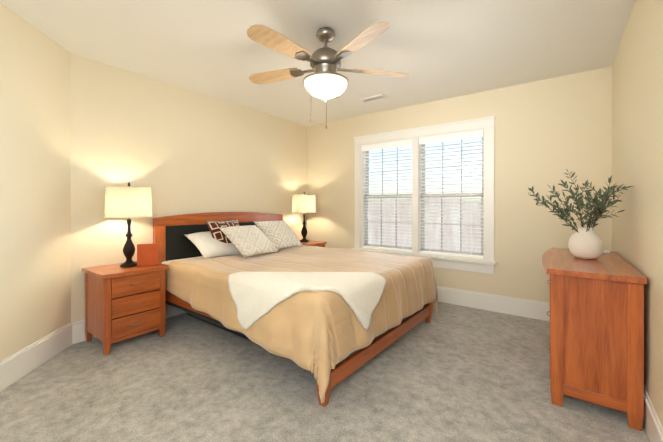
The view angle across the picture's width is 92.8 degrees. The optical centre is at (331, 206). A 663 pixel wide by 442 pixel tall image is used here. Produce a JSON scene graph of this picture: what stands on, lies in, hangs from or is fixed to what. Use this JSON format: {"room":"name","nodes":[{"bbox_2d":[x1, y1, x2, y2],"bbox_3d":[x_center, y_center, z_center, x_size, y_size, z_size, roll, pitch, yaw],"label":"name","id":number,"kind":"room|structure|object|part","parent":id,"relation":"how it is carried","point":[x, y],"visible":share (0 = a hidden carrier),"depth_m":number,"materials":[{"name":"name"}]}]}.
{"room":"bedroom","nodes":[
{"label":"bedroom","id":0,"kind":"room"},
{"bbox_2d":[0,0,634,125],"bbox_3d":[0.008,-1.324,1.651,5.300,0.080,5.640,0,0,36],"label":"ceiling","id":1,"kind":"structure","parent":0,"point":[436,50],"depth_m":2.48,"materials":[{"name":"white paint"}]},
{"bbox_2d":[247,21,408,128],"bbox_3d":[-0.079,-0.911,2.282,1.265,0.748,1.233,0,0,36],"label":"fan","id":2,"kind":"object","parent":1,"relation":"hanging from","point":[325,81],"visible":1,"depth_m":2.20,"materials":[{"name":"beige wood"}]},
{"bbox_2d":[358,94,387,102],"bbox_3d":[0.496,-1.282,3.750,0.330,0.012,0.130,0,0,36],"label":"ceiling vent","id":3,"kind":"object","parent":1,"relation":"in","point":[374,98],"visible":0.98,"depth_m":3.74,"materials":[{"name":"white metal"}]},
{"bbox_2d":[0,302,649,441],"bbox_3d":[0.008,1.186,1.656,5.300,0.060,5.640,0,0,36],"label":"floor","id":4,"kind":"structure","parent":0,"point":[452,373],"depth_m":1.94,"materials":[{"name":"carpet"}]},
{"bbox_2d":[82,261,168,354],"bbox_3d":[-1.781,0.839,2.747,0.489,0.630,0.505,0,0,36],"label":"nightstand","id":5,"kind":"object","parent":4,"relation":"on","point":[122,303],"visible":0.94,"depth_m":2.60,"materials":[{"name":"brown wood"}]},
{"bbox_2d":[104,183,151,266],"bbox_3d":[-1.785,0.154,2.786,0.356,0.738,0.356,0,0,36],"label":"lamp","id":6,"kind":"object","parent":5,"relation":"on","point":[129,202],"visible":1,"depth_m":2.66,"materials":[{"name":"beige fabric"}]},
{"bbox_2d":[137,243,157,266],"bbox_3d":[-1.628,0.426,2.797,0.162,0.196,0.058,0,0,-36],"label":"plaque","id":7,"kind":"object","parent":5,"relation":"on","point":[147,254],"visible":1,"depth_m":2.78,"materials":[{"name":"orange wood"}]},
{"bbox_2d":[153,212,437,406],"bbox_3d":[-0.362,0.609,3.120,2.280,1.088,1.884,0,0,38],"label":"bed","id":8,"kind":"object","parent":4,"relation":"on","point":[270,283],"visible":1,"depth_m":2.42,"materials":[{"name":"beige fabric"}]},
{"bbox_3d":[-0.378,0.842,3.141,2.087,0.598,1.630,0,0,38],"label":"mattress","id":9,"kind":"part","parent":8,"relation":"part of","materials":[{"name":"beige fabric"}]},
{"bbox_2d":[228,272,385,330],"bbox_3d":[-0.180,0.653,2.272,0.954,0.361,0.765,0,0,38],"label":"throw","id":10,"kind":"object","parent":8,"relation":"on","point":[257,301],"depth_m":2.01,"materials":[{"name":"beige fabric"}]},
{"bbox_2d":[299,240,326,246],"bbox_3d":[-0.398,0.835,4.628,0.489,0.630,0.505,0,0,36],"label":"nightstand","id":11,"kind":"object","parent":4,"relation":"on","point":[316,243],"visible":0.1,"depth_m":4.57,"materials":[{"name":"brown wood"}]},
{"bbox_2d":[292,192,315,241],"bbox_3d":[-0.402,0.150,4.667,0.356,0.738,0.356,0,0,36],"label":"lamp","id":12,"kind":"object","parent":11,"relation":"on","point":[304,203],"visible":1,"depth_m":4.53,"materials":[{"name":"beige fabric"}]},
{"bbox_2d":[542,248,646,430],"bbox_3d":[1.740,0.758,2.187,0.464,0.795,1.134,0,0,36],"label":"dresser","id":13,"kind":"object","parent":4,"relation":"on","point":[596,325],"visible":1,"depth_m":1.74,"materials":[{"name":"brown wood"}]},
{"bbox_2d":[528,169,632,258],"bbox_3d":[1.726,0.036,2.243,0.541,0.646,0.664,0,0,36],"label":"vase","id":14,"kind":"object","parent":13,"relation":"on","point":[584,242],"visible":1,"depth_m":2.16,"materials":[{"name":"ceramic"}]},
{"bbox_2d":[0,0,662,425],"bbox_3d":[-0.036,-0.064,1.647,5.062,2.440,5.402,0,0,36],"label":"wall","id":15,"kind":"structure","parent":0,"point":[78,134],"depth_m":2.95,"materials":[{"name":"beige paint"}]},
{"bbox_2d":[0,286,662,441],"bbox_3d":[0.006,1.064,1.656,4.707,0.185,5.045,0,0,36],"label":"baseboard","id":16,"kind":"structure","parent":15,"relation":"attached to","point":[16,366],"depth_m":2.58,"materials":[{"name":"white"}]},
{"bbox_2d":[352,116,496,273],"bbox_3d":[1.092,-0.125,4.040,1.860,1.732,0.210,0,0,36],"label":"window","id":17,"kind":"structure","parent":15,"relation":"in","point":[486,263],"depth_m":3.94,"materials":[{"name":"white wood"}]},
{"bbox_2d":[362,130,483,257],"bbox_3d":[1.082,-0.139,4.026,1.570,1.436,0.064,0,0,36],"label":"window blinds","id":18,"kind":"object","parent":17,"relation":"attached to","point":[453,137],"visible":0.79,"depth_m":3.90,"materials":[{"name":"white plastic"}]},
{"label":"outside","id":19,"kind":"structure","parent":0,"visible":0},
{"bbox_2d":[368,197,480,252],"bbox_3d":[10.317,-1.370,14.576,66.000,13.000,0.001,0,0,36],"label":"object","id":20,"kind":"structure","parent":19,"point":[389,208],"depth_m":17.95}
]}

